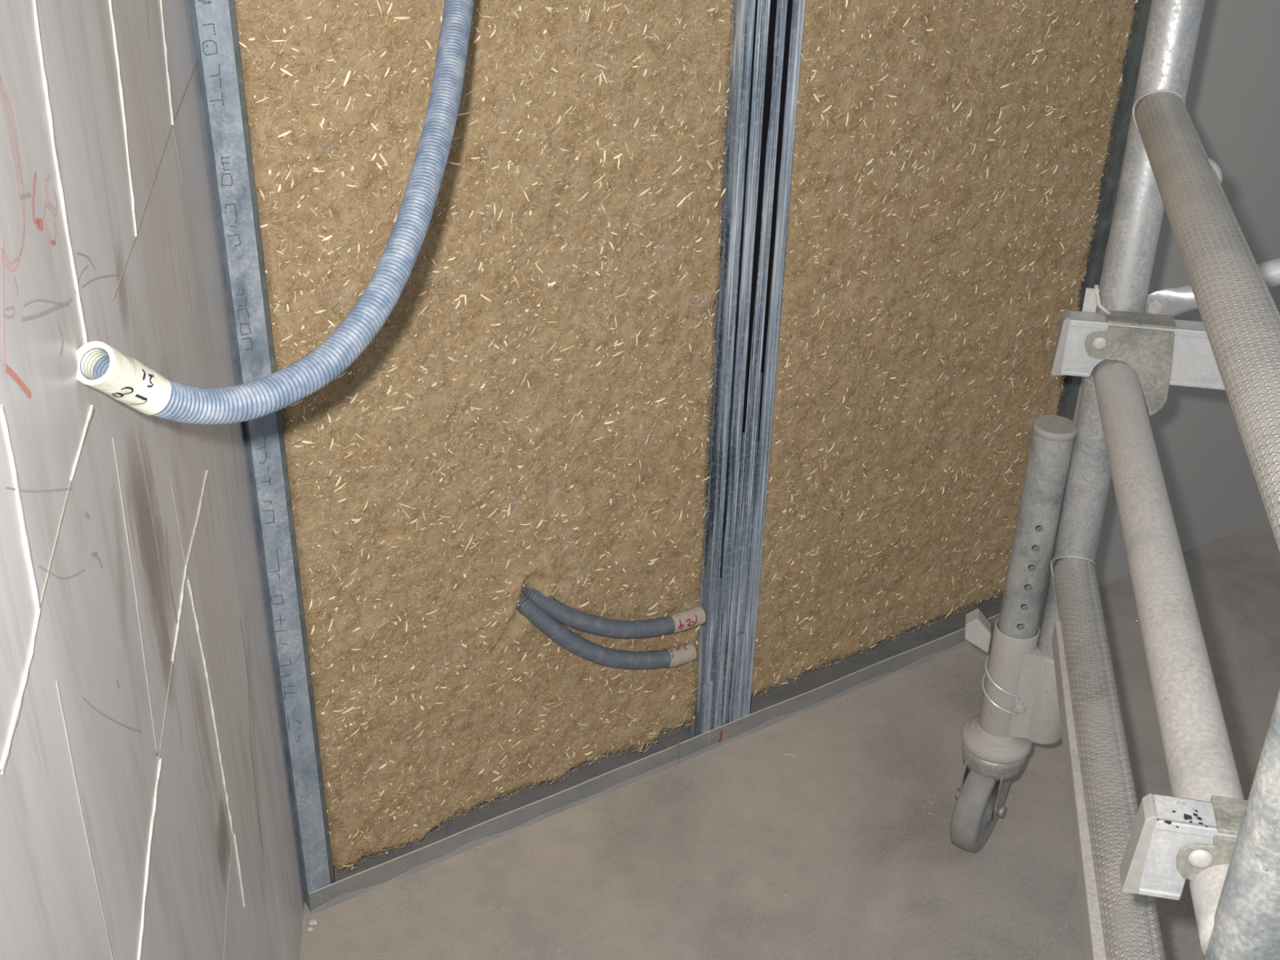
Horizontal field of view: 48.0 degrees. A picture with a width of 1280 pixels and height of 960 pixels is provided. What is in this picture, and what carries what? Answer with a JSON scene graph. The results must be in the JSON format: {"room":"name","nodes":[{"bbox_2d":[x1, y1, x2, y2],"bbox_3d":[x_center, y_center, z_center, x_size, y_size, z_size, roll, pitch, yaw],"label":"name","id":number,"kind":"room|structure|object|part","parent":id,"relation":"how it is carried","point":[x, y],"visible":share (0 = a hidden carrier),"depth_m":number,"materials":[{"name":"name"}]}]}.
{"room":"construction site","nodes":[
{"label":"construction site","id":0,"kind":"room"},
{"bbox_2d":[0,0,304,959],"bbox_3d":[-0.277,0.045,0.109,0.103,2.600,2.690,-3,30,-7],"label":"wall","id":1,"kind":"structure","parent":0,"point":[146,811],"depth_m":0.94,"materials":[{"name":"grey paint"}]},
{"bbox_2d":[76,0,474,425],"bbox_3d":[-0.197,-0.399,0.978,0.094,0.611,0.633,9,31,13],"label":"conduit","id":2,"kind":"object","parent":1,"relation":"attached to","point":[101,366],"visible":1,"depth_m":1.01,"materials":[{"name":"blue plastic"}]},
{"bbox_2d":[299,518,1279,959],"bbox_3d":[0.625,0.946,1.253,7.000,0.060,4.700,-16,34,-28],"label":"floor","id":3,"kind":"structure","parent":0,"point":[1015,897],"depth_m":1.94,"materials":[{"name":"grey concrete"}]},
{"bbox_2d":[306,926,313,931],"bbox_3d":[-0.414,0.564,1.804,0.006,0.004,0.007,18,34,26],"label":"crumb","id":4,"kind":"object","parent":3,"relation":"on","point":[310,928],"visible":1,"depth_m":1.80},
{"bbox_2d":[307,918,316,925],"bbox_3d":[-0.412,0.558,1.813,0.011,0.006,0.011,25,38,35],"label":"crumb","id":5,"kind":"object","parent":3,"relation":"on","point":[312,922],"visible":1,"depth_m":1.81,"materials":[{"name":"white"}]},
{"bbox_2d":[308,739,679,914],"bbox_3d":[-0.196,0.453,1.974,0.560,0.035,0.063,-16,34,-28],"label":"floor track","id":6,"kind":"object","parent":3,"relation":"on","point":[531,805],"visible":0.75,"depth_m":1.97,"materials":[{"name":"silver metal"}]},
{"bbox_2d":[187,0,330,911],"bbox_3d":[-0.391,-0.548,1.231,0.031,2.498,0.051,-16,35,-28],"label":"stud","id":7,"kind":"object","parent":6,"relation":"on","point":[211,22],"visible":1,"depth_m":1.49,"materials":[{"name":"grey metal"}]},
{"bbox_2d":[228,0,334,883],"bbox_3d":[-0.374,-0.564,1.233,0.006,2.470,0.040,-17,35,-28],"label":"stud","id":8,"kind":"object","parent":6,"relation":"on","point":[231,2],"visible":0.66,"depth_m":1.50,"materials":[{"name":"grey metal"}]},
{"bbox_2d":[234,0,737,874],"bbox_3d":[-0.135,-0.636,1.369,0.573,2.471,0.060,-16,35,-28],"label":"insulation batt","id":9,"kind":"object","parent":6,"relation":"on","point":[531,408],"visible":0.94,"depth_m":1.64,"materials":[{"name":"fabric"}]},
{"bbox_2d":[515,592,697,669],"bbox_3d":[-0.039,0.202,1.889,0.256,0.165,0.062,-9,31,-17],"label":"conduit","id":10,"kind":"object","parent":9,"relation":"attached to","point":[684,653],"visible":0.98,"depth_m":1.87,"materials":[{"name":"plastic"}]},
{"bbox_2d":[521,587,706,638],"bbox_3d":[-0.027,0.171,1.881,0.255,0.116,0.059,-9,32,-18],"label":"conduit","id":11,"kind":"object","parent":9,"relation":"attached to","point":[682,620],"visible":1,"depth_m":1.87,"materials":[{"name":"plastic"}]},
{"bbox_2d":[656,592,1003,762],"bbox_3d":[0.350,0.292,2.279,0.730,0.035,0.064,-16,34,-28],"label":"floor track","id":12,"kind":"object","parent":3,"relation":"on","point":[830,682],"visible":0.69,"depth_m":2.26,"materials":[{"name":"silver metal"}]},
{"bbox_2d":[700,680,713,742],"bbox_3d":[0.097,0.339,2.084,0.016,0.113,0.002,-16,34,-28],"label":"stud","id":13,"kind":"object","parent":12,"relation":"on","point":[708,685],"visible":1,"depth_m":2.08,"materials":[{"name":"silver metal"}]},
{"bbox_2d":[711,577,720,729],"bbox_3d":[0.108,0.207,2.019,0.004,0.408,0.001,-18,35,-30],"label":"stud","id":14,"kind":"object","parent":12,"relation":"on","point":[720,578],"visible":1,"depth_m":2.04,"materials":[{"name":"silver metal"}]},
{"bbox_2d":[681,0,757,737],"bbox_3d":[0.114,-0.702,1.512,0.022,2.488,0.052,-17,35,-28],"label":"stud","id":15,"kind":"object","parent":12,"relation":"on","point":[736,131],"depth_m":1.78,"materials":[{"name":"grey metal"}]},
{"bbox_3d":[0.124,-0.828,1.444,0.005,2.200,0.047,-17,35,-28],"label":"sealing strip","id":16,"kind":"part","parent":15,"relation":"part of","materials":[{"name":"grey metal"}]},
{"bbox_2d":[730,632,746,733],"bbox_3d":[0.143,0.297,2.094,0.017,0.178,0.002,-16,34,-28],"label":"stud","id":17,"kind":"object","parent":12,"relation":"on","point":[740,639],"visible":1,"depth_m":2.09,"materials":[{"name":"silver metal"}]},
{"bbox_2d":[722,296,755,724],"bbox_3d":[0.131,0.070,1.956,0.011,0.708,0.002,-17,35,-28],"label":"stud","id":18,"kind":"object","parent":12,"relation":"on","point":[744,434],"visible":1,"depth_m":1.98,"materials":[{"name":"grey metal"}]},
{"bbox_2d":[711,0,777,728],"bbox_3d":[0.135,-0.707,1.523,0.028,2.488,0.052,-16,34,-28],"label":"stud","id":19,"kind":"object","parent":12,"relation":"on","point":[763,6],"depth_m":1.77,"materials":[{"name":"grey metal"}]},
{"bbox_3d":[0.147,-0.930,1.401,0.013,1.980,0.047,-17,35,-28],"label":"sealing strip","id":20,"kind":"part","parent":19,"relation":"part of","materials":[{"name":"grey metal"}]},
{"bbox_2d":[742,373,764,634],"bbox_3d":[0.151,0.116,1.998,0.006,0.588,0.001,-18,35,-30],"label":"stud","id":21,"kind":"object","parent":12,"relation":"on","point":[757,446],"visible":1,"depth_m":1.96,"materials":[{"name":"grey metal"}]},
{"bbox_2d":[726,0,787,723],"bbox_3d":[0.152,-0.713,1.534,0.016,2.488,0.048,-17,35,-28],"label":"stud","id":22,"kind":"object","parent":12,"relation":"on","point":[781,10],"visible":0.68,"depth_m":1.81,"materials":[{"name":"grey metal"}]},
{"bbox_2d":[740,0,805,729],"bbox_3d":[0.169,-0.717,1.542,0.023,2.488,0.052,-16,34,-28],"label":"stud","id":23,"kind":"object","parent":12,"relation":"on","point":[798,6],"depth_m":1.80,"materials":[{"name":"grey metal"}]},
{"bbox_3d":[0.167,-0.927,1.417,0.007,2.000,0.047,-16,34,-28],"label":"sealing strip","id":24,"kind":"part","parent":23,"relation":"part of","materials":[{"name":"grey metal"}]},
{"bbox_2d":[751,0,1137,697],"bbox_3d":[0.423,-0.812,1.678,0.590,2.449,0.055,-16,35,-28],"label":"insulation batt","id":25,"kind":"object","parent":12,"relation":"on","point":[949,156],"visible":0.94,"depth_m":1.97,"materials":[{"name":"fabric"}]},
{"bbox_2d":[1056,0,1151,421],"bbox_3d":[0.679,-0.869,1.829,0.020,2.488,0.050,-16,35,-28],"label":"stud","id":26,"kind":"object","parent":12,"relation":"on","point":[1110,180],"visible":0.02,"depth_m":2.05,"materials":[{"name":"grey metal"}]},
{"bbox_2d":[949,414,1077,853],"bbox_3d":[0.482,0.216,1.819,0.148,0.634,0.117,-5,31,-11],"label":"caster leg","id":27,"kind":"object","parent":3,"relation":"on","point":[1020,706],"visible":0.94,"depth_m":1.82,"materials":[{"name":"metal"}]},
{"bbox_3d":[0.432,0.192,1.839,0.034,0.050,0.026,7,30,10],"label":"release lever","id":28,"kind":"part","parent":27,"relation":"part of","materials":[{"name":"metal"}]},
{"bbox_3d":[0.472,0.364,1.917,0.086,0.035,0.086,7,30,10],"label":"fork crown","id":29,"kind":"part","parent":27,"relation":"part of","materials":[{"name":"metal"}]},
{"bbox_2d":[1036,0,1279,959],"bbox_3d":[0.456,-0.286,1.033,0.086,1.916,0.931,6,30,8],"label":"frame","id":30,"kind":"object","parent":27,"relation":"on","point":[1166,165],"visible":0.93,"depth_m":1.26,"materials":[{"name":"metal"}]},
{"bbox_2d":[1049,284,1225,416],"bbox_3d":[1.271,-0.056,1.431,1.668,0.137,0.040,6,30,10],"label":"clamp","id":31,"kind":"object","parent":30,"relation":"attached to","point":[1163,351],"visible":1,"depth_m":1.55,"materials":[{"name":"metal"}]},
{"bbox_2d":[1119,793,1247,900],"bbox_3d":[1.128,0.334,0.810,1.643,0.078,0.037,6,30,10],"label":"clamp","id":32,"kind":"object","parent":30,"relation":"attached to","point":[1172,840],"visible":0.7,"depth_m":0.94,"materials":[{"name":"metal"}]},
{"bbox_2d":[1156,809,1208,827],"bbox_3d":[0.349,0.218,0.928,0.032,0.001,0.020,6,30,10],"label":"paint spots","id":33,"kind":"object","parent":32,"relation":"on","point":[1186,816],"depth_m":0.93,"materials":[{"name":"black paint"}]},
{"bbox_2d":[1144,257,1279,316],"bbox_3d":[1.026,-0.319,1.469,0.942,0.409,0.029,4,30,5],"label":"diagonal brace","id":34,"kind":"object","parent":30,"relation":"attached to","point":[1174,301],"visible":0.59,"depth_m":1.58,"materials":[{"name":"metal"}]},
{"bbox_2d":[1040,0,1279,611],"bbox_3d":[1.903,-1.290,2.528,2.917,2.600,0.121,-16,34,-28],"label":"wall","id":35,"kind":"structure","parent":0,"point":[1233,100],"depth_m":2.26,"materials":[{"name":"grey paint"}]}
]}

